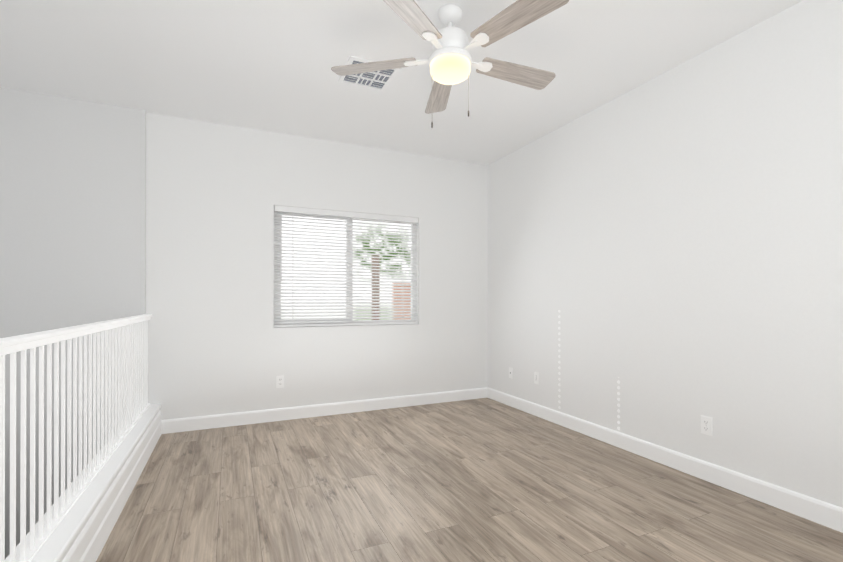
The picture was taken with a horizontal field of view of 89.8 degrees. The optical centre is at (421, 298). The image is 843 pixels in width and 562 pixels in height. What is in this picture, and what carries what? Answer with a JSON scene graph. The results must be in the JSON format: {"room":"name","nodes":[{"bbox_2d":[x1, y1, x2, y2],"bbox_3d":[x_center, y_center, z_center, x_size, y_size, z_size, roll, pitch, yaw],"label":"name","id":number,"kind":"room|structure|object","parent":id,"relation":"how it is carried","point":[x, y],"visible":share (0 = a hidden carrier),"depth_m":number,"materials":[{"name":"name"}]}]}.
{"room":"empty loft room","nodes":[
{"label":"empty loft room","id":0,"kind":"room"},
{"bbox_2d":[0,87,145,558],"bbox_3d":[-2.920,1.190,3.340,1.272,5.520,0.200,0,0,-24],"label":"wall","id":1,"kind":"structure","parent":0,"point":[72,212],"depth_m":3.29,"materials":[{"name":"paint"}]},
{"bbox_2d":[59,410,158,561],"bbox_3d":[-1.286,2.428,1.331,0.140,3.032,4.900,0,0,-24],"label":"wall","id":2,"kind":"structure","parent":0,"point":[78,533],"depth_m":1.95,"materials":[{"name":"paint"}]},
{"bbox_2d":[5,404,160,561],"bbox_3d":[-1.283,0.900,1.337,0.162,0.024,4.900,0,0,-24],"label":"trim","id":3,"kind":"structure","parent":2,"relation":"on","point":[56,544],"depth_m":1.84,"materials":[{"name":"white wood"}]},
{"bbox_2d":[0,314,151,561],"bbox_3d":[-1.297,0.506,1.331,0.058,0.764,4.900,0,0,-24],"label":"railing","id":4,"kind":"object","parent":3,"relation":"on","point":[133,405],"visible":1,"depth_m":1.77,"materials":[{"name":"white wood"}]},
{"bbox_2d":[62,410,161,561],"bbox_3d":[-1.214,1.044,1.367,0.018,0.200,4.900,0,0,-24],"label":"baseboard","id":5,"kind":"structure","parent":2,"relation":"attached to","point":[90,541],"depth_m":2.12,"materials":[{"name":"white wood"}]},
{"bbox_2d":[146,113,487,419],"bbox_3d":[-0.734,-0.208,4.358,3.548,2.720,0.150,0,0,-24],"label":"wall","id":6,"kind":"structure","parent":0,"point":[218,343],"depth_m":3.98,"materials":[{"name":"paint"}]},
{"bbox_2d":[276,375,283,387],"bbox_3d":[-1.336,0.786,3.997,0.070,0.115,0.007,0,0,-24],"label":"electrical outlet","id":7,"kind":"object","parent":6,"relation":"attached to","point":[279,381],"visible":1,"depth_m":4.00,"materials":[{"name":"white plastic"}]},
{"bbox_2d":[161,387,486,433],"bbox_3d":[-0.724,1.094,4.268,3.268,0.116,0.016,0,0,-24],"label":"baseboard","id":8,"kind":"structure","parent":6,"relation":"attached to","point":[227,420],"depth_m":4.11,"materials":[{"name":"white wood"}]},
{"bbox_2d":[274,212,418,328],"bbox_3d":[-0.737,-0.298,4.349,1.500,1.170,0.134,0,0,-24],"label":"window","id":9,"kind":"structure","parent":6,"relation":"in","point":[341,269],"depth_m":4.35,"materials":[{"name":"plastic"}]},
{"bbox_2d":[274,205,417,326],"bbox_3d":[-0.721,-0.305,4.315,1.484,1.152,0.059,0,0,-24],"label":"window blinds","id":10,"kind":"object","parent":9,"relation":"attached to","point":[309,212],"visible":0.96,"depth_m":4.28,"materials":[{"name":"white plastic"}]},
{"bbox_2d":[0,0,802,164],"bbox_3d":[-0.274,-1.625,1.799,4.820,0.100,5.200,0,0,-24],"label":"ceiling","id":11,"kind":"structure","parent":0,"point":[265,65],"depth_m":2.77,"materials":[{"name":"paint"}]},
{"bbox_2d":[338,55,400,91],"bbox_3d":[-0.372,-1.566,2.962,0.350,0.010,0.350,0,0,-24],"label":"ceiling vent","id":12,"kind":"object","parent":11,"relation":"in","point":[381,80],"visible":0.67,"depth_m":3.00,"materials":[{"name":"white metal"}]},
{"bbox_2d":[331,0,568,127],"bbox_3d":[0.203,-1.256,2.339,1.276,0.635,1.330,0,0,-24],"label":"ceiling fan","id":13,"kind":"object","parent":11,"relation":"hanging from","point":[449,62],"visible":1,"depth_m":2.24,"materials":[{"name":"brown wood"}]},
{"bbox_2d":[96,398,842,561],"bbox_3d":[0.282,1.206,2.042,3.300,0.120,4.900,0,0,-24],"label":"floor","id":14,"kind":"structure","parent":0,"point":[482,480],"depth_m":2.39,"materials":[{"name":"brown wood"}]},
{"bbox_2d":[488,0,842,507],"bbox_3d":[1.885,-0.212,2.688,0.150,2.720,5.050,0,0,-24],"label":"wall","id":15,"kind":"structure","parent":0,"point":[665,259],"depth_m":2.72,"materials":[{"name":"paint"}]},
{"bbox_2d":[509,367,512,378],"bbox_3d":[0.957,0.798,4.543,0.012,0.115,0.070,0,0,-24],"label":"electrical outlet","id":16,"kind":"object","parent":15,"relation":"attached to","point":[510,372],"visible":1,"depth_m":4.54,"materials":[{"name":"white plastic"}]},
{"bbox_2d":[534,372,538,384],"bbox_3d":[1.132,0.782,4.161,0.007,0.115,0.070,0,0,-24],"label":"electrical outlet","id":17,"kind":"object","parent":15,"relation":"attached to","point":[536,377],"visible":1,"depth_m":4.16,"materials":[{"name":"white plastic"}]},
{"bbox_2d":[487,387,842,532],"bbox_3d":[1.778,1.090,2.719,0.016,0.116,4.900,0,0,-24],"label":"baseboard","id":18,"kind":"structure","parent":15,"relation":"attached to","point":[826,514],"depth_m":2.70,"materials":[{"name":"white wood"}]},
{"bbox_2d":[701,415,711,435],"bbox_3d":[1.803,0.803,2.675,0.007,0.115,0.070,0,0,-24],"label":"electrical outlet","id":19,"kind":"object","parent":15,"relation":"attached to","point":[706,425],"visible":1,"depth_m":2.67,"materials":[{"name":"white plastic"}]},
{"label":"outside","id":20,"kind":"structure","parent":0,"visible":0},
{"bbox_2d":[281,216,410,319],"bbox_3d":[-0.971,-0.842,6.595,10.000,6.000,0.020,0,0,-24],"label":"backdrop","id":21,"kind":"structure","parent":20,"point":[344,266],"depth_m":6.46,"materials":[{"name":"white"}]}
]}

